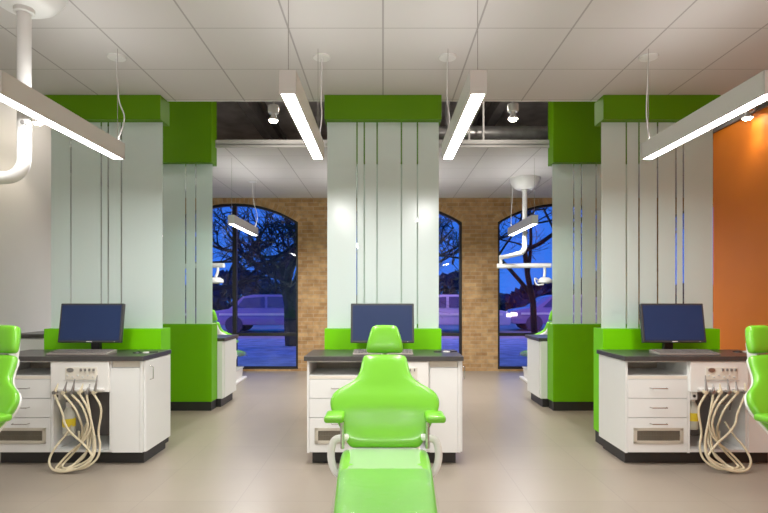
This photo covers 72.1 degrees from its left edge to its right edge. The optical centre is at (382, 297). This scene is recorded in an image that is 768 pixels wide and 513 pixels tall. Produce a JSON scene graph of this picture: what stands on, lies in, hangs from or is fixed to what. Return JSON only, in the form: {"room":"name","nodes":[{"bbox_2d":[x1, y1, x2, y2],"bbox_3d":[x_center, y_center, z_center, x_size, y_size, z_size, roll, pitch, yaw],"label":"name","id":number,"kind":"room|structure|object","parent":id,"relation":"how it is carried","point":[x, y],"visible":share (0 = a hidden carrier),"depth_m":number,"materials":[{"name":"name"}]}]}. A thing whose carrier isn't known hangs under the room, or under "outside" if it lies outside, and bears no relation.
{"room":"dental clinic","nodes":[
{"label":"dental clinic","id":0,"kind":"room"},
{"bbox_2d":[0,111,31,183],"label":"lamp arm","id":1,"kind":"object","parent":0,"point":[22,166],"depth_m":2.81,"materials":[{"name":"white plastic"}]},
{"bbox_2d":[0,102,121,353],"bbox_3d":[-4.085,-0.705,3.625,0.630,3.950,11.650,0,0,0],"label":"wall","id":2,"kind":"structure","parent":0,"point":[25,204],"depth_m":5.62,"materials":[{"name":"white paint"}]},
{"bbox_2d":[121,101,547,139],"bbox_3d":[1.450,-2.730,3.450,11.500,0.100,11.300,0,0,0],"label":"deck","id":3,"kind":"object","parent":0,"point":[232,122],"depth_m":7.95,"materials":[{"name":"black metal"}]},
{"bbox_2d":[32,119,43,125],"bbox_3d":[-3.460,-2.204,5.300,0.110,0.952,0.110,0,0,0],"label":"spot lamp","id":4,"kind":"object","parent":3,"relation":"hanging from","point":[34,121],"visible":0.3,"depth_m":5.27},
{"bbox_2d":[236,101,286,139],"bbox_3d":[-1.680,-2.498,6.780,0.120,0.365,4.240,0,0,0],"label":"joist","id":5,"kind":"object","parent":3,"relation":"attached to","point":[256,112],"visible":0.23,"depth_m":7.27,"materials":[{"name":"metal"}]},
{"bbox_2d":[268,101,278,122],"bbox_3d":[-1.100,-2.216,5.300,0.110,0.927,0.110,0,0,0],"label":"spot lamp","id":6,"kind":"object","parent":3,"relation":"hanging from","point":[273,109],"visible":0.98,"depth_m":5.27,"materials":[{"name":"white metal"}]},
{"bbox_2d":[482,101,483,139],"bbox_3d":[1.170,-2.223,6.150,0.022,0.915,0.022,0,0,22],"label":"rod","id":7,"kind":"object","parent":3,"relation":"hanging from","point":[483,101],"visible":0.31,"depth_m":6.14,"materials":[{"name":"silver metal"}]},
{"bbox_2d":[472,101,510,125],"bbox_3d":[1.450,-2.498,6.780,0.120,0.365,4.240,0,0,0],"label":"joist","id":8,"kind":"object","parent":3,"relation":"attached to","point":[493,110],"visible":0.18,"depth_m":7.01,"materials":[{"name":"metal"}]},
{"bbox_2d":[507,101,518,121],"bbox_3d":[1.305,-2.224,5.300,0.110,0.912,0.110,0,0,0],"label":"spot lamp","id":9,"kind":"object","parent":3,"relation":"hanging from","point":[512,108],"visible":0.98,"depth_m":5.27,"materials":[{"name":"white metal"}]},
{"bbox_2d":[439,101,657,139],"bbox_3d":[2.250,-2.314,6.550,4.100,0.731,0.182,0,0,0],"label":"air duct","id":10,"kind":"object","parent":3,"relation":"hanging from","point":[499,132],"visible":0.2,"depth_m":6.48,"materials":[{"name":"silver metal"}]},
{"bbox_2d":[741,108,753,120],"bbox_3d":[3.660,-2.229,5.300,0.110,0.902,0.110,0,0,0],"label":"spot lamp","id":11,"kind":"object","parent":3,"relation":"hanging from","point":[747,116],"visible":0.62,"depth_m":5.28,"materials":[{"name":"white metal"}]},
{"bbox_2d":[70,148,683,197],"bbox_3d":[1.450,-1.730,7.570,11.500,0.030,3.060,0,0,0],"label":"ceiling","id":12,"kind":"structure","parent":0,"point":[278,172],"depth_m":7.24,"materials":[{"name":"tile"}]},
{"bbox_2d":[185,176,224,283],"bbox_3d":[-2.789,-0.946,7.795,0.796,1.538,0.810,0,0,0],"label":"lamp","id":13,"kind":"object","parent":12,"relation":"hanging from","point":[215,280],"visible":0.24,"depth_m":7.94,"materials":[{"name":"grey plastic"}]},
{"bbox_2d":[228,158,257,235],"bbox_3d":[-1.905,-1.308,7.164,0.170,0.815,1.396,0,0,0],"label":"pendant light","id":14,"kind":"object","parent":12,"relation":"hanging from","point":[233,220],"visible":1,"depth_m":6.84,"materials":[{"name":"metal"}]},
{"bbox_2d":[230,224,256,235],"bbox_3d":[-1.860,-0.906,7.085,0.064,0.007,1.222,0,0,0],"label":"diffuser","id":15,"kind":"object","parent":14,"relation":"attached to","point":[242,227],"depth_m":7.04,"materials":[{"name":"white plastic"}]},
{"bbox_2d":[508,158,537,235],"bbox_3d":[1.902,-1.308,7.164,0.164,0.815,1.396,0,0,0],"label":"pendant light","id":16,"kind":"object","parent":12,"relation":"hanging from","point":[532,220],"visible":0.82,"depth_m":6.81,"materials":[{"name":"metal"}]},
{"bbox_2d":[509,224,535,235],"bbox_3d":[1.860,-0.906,7.085,0.064,0.007,1.222,0,0,0],"label":"diffuser","id":17,"kind":"object","parent":16,"relation":"attached to","point":[523,227],"depth_m":7.04,"materials":[{"name":"white plastic"}]},
{"bbox_2d":[497,175,551,285],"bbox_3d":[2.151,-0.946,7.795,0.796,1.538,0.810,0,0,0],"label":"lamp","id":18,"kind":"object","parent":12,"relation":"hanging from","point":[523,183],"visible":0.98,"depth_m":7.59,"materials":[{"name":"grey plastic"}]},
{"bbox_2d":[0,0,767,100],"bbox_3d":[0.000,-1.730,1.206,7.540,0.030,6.813,0,0,0],"label":"ceiling","id":19,"kind":"structure","parent":0,"point":[174,50],"depth_m":3.59,"materials":[{"name":"tile"}]},
{"bbox_2d":[0,0,67,87],"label":"lamp","id":20,"kind":"object","parent":19,"relation":"hanging from","point":[26,12],"depth_m":2.82,"materials":[{"name":"grey plastic"}]},
{"bbox_2d":[0,49,125,159],"bbox_3d":[-1.875,-1.335,3.149,0.170,0.759,1.346,0,0,0],"label":"pendant light","id":21,"kind":"object","parent":19,"relation":"hanging from","point":[14,93],"visible":1,"depth_m":2.96,"materials":[{"name":"metal"}]},
{"bbox_2d":[0,94,121,158],"bbox_3d":[-1.830,-0.963,3.070,0.064,0.007,1.172,0,0,0],"label":"diffuser","id":22,"kind":"object","parent":21,"relation":"attached to","point":[13,101],"depth_m":2.94,"materials":[{"name":"white plastic"}]},
{"bbox_2d":[279,0,329,159],"bbox_3d":[-0.436,-1.335,3.149,0.124,0.759,1.346,0,0,0],"label":"pendant light","id":23,"kind":"object","parent":19,"relation":"hanging from","point":[291,91],"visible":1,"depth_m":2.82,"materials":[{"name":"metal"}]},
{"bbox_2d":[281,94,322,158],"bbox_3d":[-0.448,-0.963,3.070,0.064,0.007,1.172,0,0,0],"label":"diffuser","id":24,"kind":"object","parent":23,"relation":"attached to","point":[293,103],"depth_m":2.91,"materials":[{"name":"white plastic"}]},
{"bbox_2d":[439,0,486,159],"bbox_3d":[0.460,-1.335,3.149,0.124,0.759,1.346,0,0,0],"label":"pendant light","id":25,"kind":"object","parent":19,"relation":"hanging from","point":[474,91],"visible":1,"depth_m":2.82,"materials":[{"name":"metal"}]},
{"bbox_2d":[443,94,484,158],"bbox_3d":[0.448,-0.963,3.070,0.064,0.007,1.172,0,0,0],"label":"diffuser","id":26,"kind":"object","parent":25,"relation":"attached to","point":[472,103],"depth_m":2.91,"materials":[{"name":"white plastic"}]},
{"bbox_2d":[639,49,767,159],"bbox_3d":[1.872,-1.335,3.149,0.164,0.759,1.346,0,0,0],"label":"pendant light","id":27,"kind":"object","parent":19,"relation":"hanging from","point":[753,92],"visible":1,"depth_m":2.95,"materials":[{"name":"metal"}]},
{"bbox_2d":[644,94,767,158],"bbox_3d":[1.830,-0.963,3.070,0.064,0.007,1.172,0,0,0],"label":"diffuser","id":28,"kind":"object","parent":27,"relation":"attached to","point":[752,101],"depth_m":2.94,"materials":[{"name":"white plastic"}]},
{"bbox_2d":[0,371,767,512],"bbox_3d":[1.450,1.320,3.625,11.700,0.100,11.650,0,0,0],"label":"floor","id":29,"kind":"structure","parent":0,"point":[247,454],"depth_m":3.85,"materials":[{"name":"tile"}]},
{"bbox_2d":[0,325,21,431],"bbox_3d":[-2.409,0.717,2.443,0.640,1.106,1.576,0,0,15],"label":"dental chair","id":30,"kind":"object","parent":29,"relation":"on","point":[10,335],"visible":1,"depth_m":3.00,"materials":[{"name":"green plastic"}]},
{"bbox_2d":[20,331,43,350],"bbox_3d":[-3.393,0.820,5.576,0.745,0.900,0.548,0,0,0],"label":"base cabinet","id":31,"kind":"object","parent":29,"relation":"on","point":[29,340],"visible":0.06,"depth_m":5.33,"materials":[{"name":"white laminate"}]},
{"bbox_2d":[21,331,43,337],"bbox_3d":[-3.393,0.390,5.585,0.745,0.040,0.530,0,0,0],"label":"countertop","id":32,"kind":"structure","parent":31,"relation":"on","point":[39,334],"depth_m":5.32,"materials":[{"name":"grey stone"}]},
{"bbox_2d":[0,350,170,462],"bbox_3d":[-2.375,0.855,4.205,1.223,0.830,0.528,0,0,0],"label":"base cabinet","id":33,"kind":"object","parent":29,"relation":"on","point":[135,421],"visible":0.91,"depth_m":3.99,"materials":[{"name":"white laminate"}]},
{"bbox_2d":[0,431,41,440],"bbox_3d":[-2.721,1.039,3.970,0.334,0.078,0.006,0,0,0],"label":"vent grille","id":34,"kind":"object","parent":33,"relation":"attached to","point":[4,435],"depth_m":3.97,"materials":[{"name":"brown metal"}]},
{"bbox_2d":[48,361,110,472],"bbox_3d":[-2.272,0.868,3.981,0.438,0.783,0.387,0,0,0],"label":"dental delivery unit","id":35,"kind":"object","parent":33,"relation":"attached to","point":[88,377],"visible":0.98,"depth_m":3.94,"materials":[{"name":"white plastic"}]},
{"bbox_2d":[62,402,75,435],"bbox_3d":[-2.406,0.922,4.045,0.092,0.255,0.092,0,0,0],"label":"water bottle","id":36,"kind":"object","parent":35,"relation":"hanging from","point":[69,412],"visible":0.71,"depth_m":4.02,"materials":[{"name":"plastic"}]},
{"bbox_2d":[0,350,170,360],"bbox_3d":[-2.389,0.458,4.206,1.195,0.035,0.526,0,0,0],"label":"countertop","id":37,"kind":"structure","parent":33,"relation":"on","point":[26,355],"depth_m":3.94,"materials":[{"name":"grey laminate"}]},
{"bbox_2d":[46,349,116,354],"bbox_3d":[-2.335,0.424,4.095,0.464,0.032,0.160,0,0,0],"label":"keyboard","id":38,"kind":"object","parent":37,"relation":"on","point":[58,351],"visible":1,"depth_m":4.07,"materials":[{"name":"white plastic"}]},
{"bbox_2d":[58,303,125,348],"bbox_3d":[-2.340,0.244,4.286,0.505,0.392,0.168,0,0,0],"label":"computer monitor","id":39,"kind":"object","parent":37,"relation":"on","point":[96,324],"visible":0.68,"depth_m":4.23,"materials":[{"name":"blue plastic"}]},
{"bbox_2d":[133,351,157,352],"bbox_3d":[-1.891,0.434,4.200,0.196,0.011,0.068,0,0,0],"label":"cable grommet","id":40,"kind":"object","parent":37,"relation":"on","point":[146,351],"visible":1,"depth_m":4.19,"materials":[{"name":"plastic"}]},
{"bbox_2d":[44,95,169,442],"bbox_3d":[-2.378,-0.222,4.570,0.992,2.984,0.210,0,0,0],"label":"glass wall","id":41,"kind":"structure","parent":29,"relation":"on","point":[146,116],"depth_m":4.55,"materials":[{"name":"frosted glass"},{"name":"green laminate"},{"name":"green paint"}]},
{"bbox_2d":[163,101,216,410],"bbox_3d":[-2.410,-0.520,5.995,0.992,3.580,0.210,0,0,0],"label":"glass wall","id":42,"kind":"structure","parent":29,"relation":"on","point":[190,136],"depth_m":5.97,"materials":[{"name":"frosted glass"},{"name":"green laminate"},{"name":"green paint"}]},
{"bbox_2d":[212,309,231,334],"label":"dental chair","id":43,"kind":"object","parent":29,"relation":"on","point":[220,331],"depth_m":7.36,"materials":[{"name":"green plastic"}]},
{"bbox_2d":[216,335,238,406],"bbox_3d":[-2.455,0.870,6.407,1.244,0.800,0.604,0,0,0],"label":"base cabinet","id":44,"kind":"object","parent":29,"relation":"on","point":[226,344],"visible":0.25,"depth_m":6.22,"materials":[{"name":"white laminate"}]},
{"bbox_2d":[217,335,238,340],"bbox_3d":[-2.455,0.489,6.405,1.244,0.038,0.600,0,0,0],"label":"countertop","id":45,"kind":"structure","parent":44,"relation":"on","point":[219,337],"depth_m":6.36,"materials":[{"name":"grey stone"}]},
{"bbox_2d":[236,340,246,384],"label":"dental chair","id":46,"kind":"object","parent":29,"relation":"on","point":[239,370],"depth_m":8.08,"materials":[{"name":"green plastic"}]},
{"bbox_2d":[324,95,441,349],"bbox_3d":[0.000,-0.222,4.570,0.992,2.984,0.210,0,0,0],"label":"glass wall","id":47,"kind":"structure","parent":29,"relation":"on","point":[342,113],"depth_m":4.55,"materials":[{"name":"frosted glass"},{"name":"green laminate"},{"name":"green paint"}]},
{"bbox_2d":[304,350,464,462],"bbox_3d":[0.019,0.855,4.205,1.223,0.830,0.528,0,0,0],"label":"base cabinet","id":48,"kind":"object","parent":29,"relation":"on","point":[328,371],"visible":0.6,"depth_m":3.97,"materials":[{"name":"white laminate"}]},
{"bbox_2d":[318,431,339,440],"bbox_3d":[-0.327,1.039,3.970,0.334,0.078,0.006,0,0,0],"label":"vent grille","id":49,"kind":"object","parent":48,"relation":"attached to","point":[322,435],"depth_m":3.97,"materials":[{"name":"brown metal"}]},
{"bbox_2d":[304,350,463,360],"bbox_3d":[0.005,0.458,4.206,1.195,0.035,0.526,0,0,0],"label":"countertop","id":50,"kind":"structure","parent":48,"relation":"on","point":[315,355],"depth_m":3.94,"materials":[{"name":"grey laminate"}]},
{"bbox_2d":[351,304,413,342],"bbox_3d":[-0.005,0.244,4.266,0.505,0.392,0.168,0,0,0],"label":"computer monitor","id":51,"kind":"object","parent":50,"relation":"on","point":[364,317],"visible":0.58,"depth_m":4.21,"materials":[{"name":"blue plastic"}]},
{"bbox_2d":[353,349,412,354],"bbox_3d":[0.000,0.424,4.105,0.464,0.032,0.160,0,0,0],"label":"keyboard","id":52,"kind":"object","parent":50,"relation":"on","point":[355,351],"visible":0.38,"depth_m":4.03,"materials":[{"name":"white plastic"}]},
{"bbox_2d":[407,361,427,448],"bbox_3d":[0.122,0.868,3.981,0.438,0.783,0.387,0,0,0],"label":"dental delivery unit","id":53,"kind":"object","parent":48,"relation":"in","point":[418,370],"visible":0.06,"depth_m":3.95,"materials":[{"name":"white plastic"}]},
{"bbox_2d":[324,325,445,512],"bbox_3d":[0.010,0.717,2.428,0.640,1.106,1.576,0,0,0],"label":"dental chair","id":54,"kind":"object","parent":29,"relation":"on","point":[384,413],"visible":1,"depth_m":2.83,"materials":[{"name":"green plastic"}]},
{"bbox_2d":[356,126,417,327],"bbox_3d":[0.000,-0.520,5.995,0.992,3.580,0.210,0,0,0],"label":"glass wall","id":55,"kind":"structure","parent":29,"relation":"on","point":[356,126],"depth_m":5.97,"materials":[{"name":"frosted glass"},{"name":"green laminate"},{"name":"green paint"}]},
{"bbox_2d":[519,350,526,382],"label":"dental chair","id":56,"kind":"object","parent":29,"relation":"on","point":[524,352],"depth_m":8.18,"materials":[{"name":"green plastic"}]},
{"bbox_2d":[525,335,548,406],"bbox_3d":[2.425,0.870,6.407,1.244,0.800,0.604,0,0,0],"label":"base cabinet","id":57,"kind":"object","parent":29,"relation":"on","point":[536,344],"visible":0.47,"depth_m":6.20,"materials":[{"name":"white laminate"}]},
{"bbox_2d":[525,335,546,340],"bbox_3d":[2.425,0.489,6.405,1.244,0.038,0.600,0,0,0],"label":"countertop","id":58,"kind":"structure","parent":57,"relation":"on","point":[534,337],"depth_m":6.36,"materials":[{"name":"grey stone"}]},
{"bbox_2d":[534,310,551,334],"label":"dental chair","id":59,"kind":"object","parent":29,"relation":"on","point":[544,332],"depth_m":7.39,"materials":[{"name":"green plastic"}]},
{"bbox_2d":[547,101,639,410],"bbox_3d":[2.395,-0.520,5.995,0.992,3.580,0.210,0,0,0],"label":"glass wall","id":60,"kind":"structure","parent":29,"relation":"on","point":[574,138],"depth_m":5.97,"materials":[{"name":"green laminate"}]},
{"bbox_2d":[594,95,720,445],"bbox_3d":[2.360,-0.222,4.570,0.992,2.984,0.210,0,0,0],"label":"glass wall","id":61,"kind":"structure","parent":29,"relation":"on","point":[613,113],"depth_m":4.55,"materials":[{"name":"frosted glass"},{"name":"green laminate"},{"name":"green paint"}]},
{"bbox_2d":[597,350,767,462],"bbox_3d":[2.417,0.855,4.205,1.223,0.830,0.528,0,0,0],"label":"base cabinet","id":62,"kind":"object","parent":29,"relation":"on","point":[644,396],"visible":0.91,"depth_m":4.01,"materials":[{"name":"white laminate"}]},
{"bbox_2d":[637,431,679,440],"bbox_3d":[2.071,1.039,3.970,0.334,0.078,0.006,0,0,0],"label":"vent grille","id":63,"kind":"object","parent":62,"relation":"attached to","point":[641,435],"depth_m":3.97,"materials":[{"name":"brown metal"}]},
{"bbox_2d":[597,350,767,360],"bbox_3d":[2.404,0.458,4.206,1.195,0.035,0.526,0,0,0],"label":"countertop","id":64,"kind":"structure","parent":62,"relation":"on","point":[625,355],"depth_m":3.94,"materials":[{"name":"grey laminate"}]},
{"bbox_2d":[639,303,705,348],"bbox_3d":[2.325,0.244,4.286,0.505,0.392,0.168,0,0,0],"label":"computer monitor","id":65,"kind":"object","parent":64,"relation":"on","point":[667,324],"visible":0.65,"depth_m":4.23,"materials":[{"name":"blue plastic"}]},
{"bbox_2d":[649,349,719,354],"bbox_3d":[2.335,0.424,4.095,0.464,0.032,0.160,0,0,0],"label":"keyboard","id":66,"kind":"object","parent":64,"relation":"on","point":[652,351],"visible":1,"depth_m":4.07,"materials":[{"name":"white plastic"}]},
{"bbox_2d":[689,361,751,472],"bbox_3d":[2.520,0.868,3.981,0.438,0.783,0.387,0,0,0],"label":"dental delivery unit","id":67,"kind":"object","parent":62,"relation":"attached to","point":[705,377],"visible":0.98,"depth_m":3.94,"materials":[{"name":"white plastic"}]},
{"bbox_2d":[690,400,698,429],"bbox_3d":[2.366,0.877,4.045,0.092,0.255,0.092,0,0,0],"label":"water bottle","id":68,"kind":"object","parent":67,"relation":"hanging from","point":[694,422],"visible":0.46,"depth_m":4.00,"materials":[{"name":"plastic"}]},
{"bbox_2d":[744,325,767,433],"bbox_3d":[2.409,0.717,2.443,0.640,1.106,1.576,0,0,-15],"label":"dental chair","id":69,"kind":"object","parent":29,"relation":"on","point":[756,336],"visible":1,"depth_m":2.99,"materials":[{"name":"green plastic"}]},
{"bbox_2d":[185,198,683,370],"bbox_3d":[1.450,-0.705,9.260,11.500,3.950,0.320,0,0,0],"label":"wall","id":70,"kind":"structure","parent":0,"point":[479,226],"depth_m":9.10,"materials":[{"name":"brick"}]},
{"bbox_2d":[185,203,297,368],"bbox_3d":[-2.575,-0.195,9.190,2.220,2.870,0.080,0,0,0],"label":"window","id":71,"kind":"structure","parent":70,"relation":"in","point":[235,206],"depth_m":9.15,"materials":[{"name":"black metal"}]},
{"bbox_2d":[185,198,301,220],"bbox_3d":[-2.575,-1.508,9.098,2.346,0.410,0.008,0,0,0],"label":"trim","id":72,"kind":"structure","parent":70,"relation":"attached to","point":[260,202],"depth_m":9.10,"materials":[{"name":"brick"}]},
{"bbox_2d":[356,211,461,354],"bbox_3d":[0.257,-0.195,9.190,2.220,2.870,0.080,0,0,0],"label":"window","id":73,"kind":"structure","parent":70,"relation":"in","point":[458,222],"depth_m":9.15,"materials":[{"name":"black metal"}]},
{"bbox_2d":[356,203,465,221],"bbox_3d":[0.257,-1.508,9.098,2.346,0.410,0.008,0,0,0],"label":"trim","id":74,"kind":"structure","parent":70,"relation":"attached to","point":[446,209],"depth_m":9.10,"materials":[{"name":"brick"}]},
{"bbox_2d":[494,198,596,220],"bbox_3d":[3.089,-1.508,9.098,2.346,0.410,0.008,0,0,0],"label":"trim","id":75,"kind":"structure","parent":70,"relation":"attached to","point":[540,201],"depth_m":9.10,"materials":[{"name":"brick"}]},
{"bbox_2d":[498,204,596,368],"bbox_3d":[3.089,-0.195,9.190,2.220,2.870,0.080,0,0,0],"label":"window","id":76,"kind":"structure","parent":70,"relation":"in","point":[546,205],"depth_m":9.15,"materials":[{"name":"black metal"}]},
{"bbox_2d":[713,107,767,353],"bbox_3d":[5.485,-0.310,1.915,3.430,3.160,8.230,0,0,0],"label":"wall","id":77,"kind":"structure","parent":0,"point":[740,149],"depth_m":5.58,"materials":[{"name":"orange paint"}]},
{"bbox_2d":[70,140,683,147],"bbox_3d":[0.000,-1.758,6.095,7.540,0.090,0.130,0,0,0],"label":"trim","id":78,"kind":"structure","parent":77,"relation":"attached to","point":[218,143],"depth_m":6.03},
{"bbox_3d":[5.485,-2.285,1.915,3.430,0.790,8.230,0,0,0],"label":"wall","id":79,"kind":"structure","parent":0,"visible":0},
{"bbox_2d":[713,101,767,133],"bbox_3d":[3.755,-1.895,5.345,0.030,0.050,1.370,0,0,0],"label":"trim","id":80,"kind":"structure","parent":79,"relation":"attached to","point":[765,104],"depth_m":5.59,"materials":[{"name":"metal"}]},
{"label":"outside","id":81,"kind":"structure","parent":0,"visible":0},
{"bbox_3d":[0.000,1.350,50.000,120.000,0.080,40.000,0,0,0],"label":"ground","id":82,"kind":"structure","parent":81,"visible":0},
{"bbox_2d":[185,212,293,306],"bbox_3d":[-10.646,-2.466,34.170,11.584,7.646,6.887,0,0,-11],"label":"bare tree","id":83,"kind":"object","parent":82,"relation":"on","point":[243,281],"visible":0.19,"depth_m":34.23,"materials":[{"name":"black plant"}]},
{"bbox_2d":[356,215,458,270],"bbox_3d":[1.062,-2.485,31.282,7.760,7.758,8.289,0,0,-43],"label":"bare tree","id":84,"kind":"object","parent":82,"relation":"on","point":[441,234],"visible":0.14,"depth_m":31.28,"materials":[{"name":"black plant"}]},
{"bbox_2d":[185,266,683,310],"bbox_3d":[0.076,-0.700,49.005,76.978,4.898,7.144,0,0,0],"label":"tree line","id":85,"kind":"object","parent":82,"relation":"on","point":[518,298],"visible":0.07,"depth_m":47.09,"materials":[{"name":"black plant"}]},
{"bbox_2d":[573,213,683,259],"bbox_3d":[15.405,-2.601,32.280,6.948,8.008,9.189,0,0,-39],"label":"bare tree","id":86,"kind":"object","parent":82,"relation":"on","point":[683,213],"visible":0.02,"depth_m":32.97,"materials":[{"name":"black plant"}]},
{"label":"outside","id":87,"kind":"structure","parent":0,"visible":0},
{"bbox_2d":[238,338,526,365],"bbox_3d":[0.000,1.355,13.225,60.000,0.070,7.550,0,0,0],"label":"ground","id":88,"kind":"structure","parent":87,"point":[259,351],"depth_m":13.15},
{"bbox_2d":[185,207,356,345],"bbox_3d":[-2.861,-1.251,14.954,4.536,5.246,6.618,0,0,-38],"label":"bare tree","id":89,"kind":"object","parent":88,"relation":"on","point":[283,271],"visible":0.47,"depth_m":14.46,"materials":[{"name":"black plant"}]},
{"bbox_2d":[439,207,596,332],"bbox_3d":[3.008,-1.311,12.113,4.947,5.364,5.671,0,0,-9],"label":"bare tree","id":90,"kind":"object","parent":88,"relation":"on","point":[527,257],"visible":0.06,"depth_m":11.97,"materials":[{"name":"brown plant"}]},
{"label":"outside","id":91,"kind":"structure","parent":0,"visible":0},
{"bbox_2d":[220,323,545,337],"bbox_3d":[0.000,1.360,23.500,120.000,0.060,13.000,0,0,0],"label":"street","id":92,"kind":"structure","parent":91,"point":[512,328],"depth_m":21.28,"materials":[{"name":"asphalt"}]},
{"bbox_2d":[185,300,195,322],"bbox_3d":[-8.905,0.610,20.500,4.480,1.440,1.760,0,0,0],"label":"car","id":93,"kind":"object","parent":92,"relation":"on","point":[185,300],"visible":0.02,"depth_m":19.65,"materials":[{"name":"paint"}]},
{"bbox_2d":[215,295,283,332],"bbox_3d":[-4.205,0.610,20.500,4.480,1.440,1.760,0,0,0],"label":"car","id":94,"kind":"object","parent":92,"relation":"on","point":[252,309],"visible":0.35,"depth_m":19.65,"materials":[{"name":"purple paint"}]},
{"bbox_2d":[439,295,511,324],"bbox_3d":[2.545,0.610,20.500,4.480,1.440,1.760,0,0,0],"label":"car","id":95,"kind":"object","parent":92,"relation":"on","point":[451,301],"visible":0.24,"depth_m":19.65,"materials":[{"name":"paint"}]},
{"bbox_2d":[506,295,596,330],"bbox_3d":[7.305,0.610,21.500,4.480,1.440,1.760,0,0,0],"label":"car","id":96,"kind":"object","parent":92,"relation":"on","point":[520,317],"visible":0.35,"depth_m":20.65,"materials":[{"name":"purple paint"}]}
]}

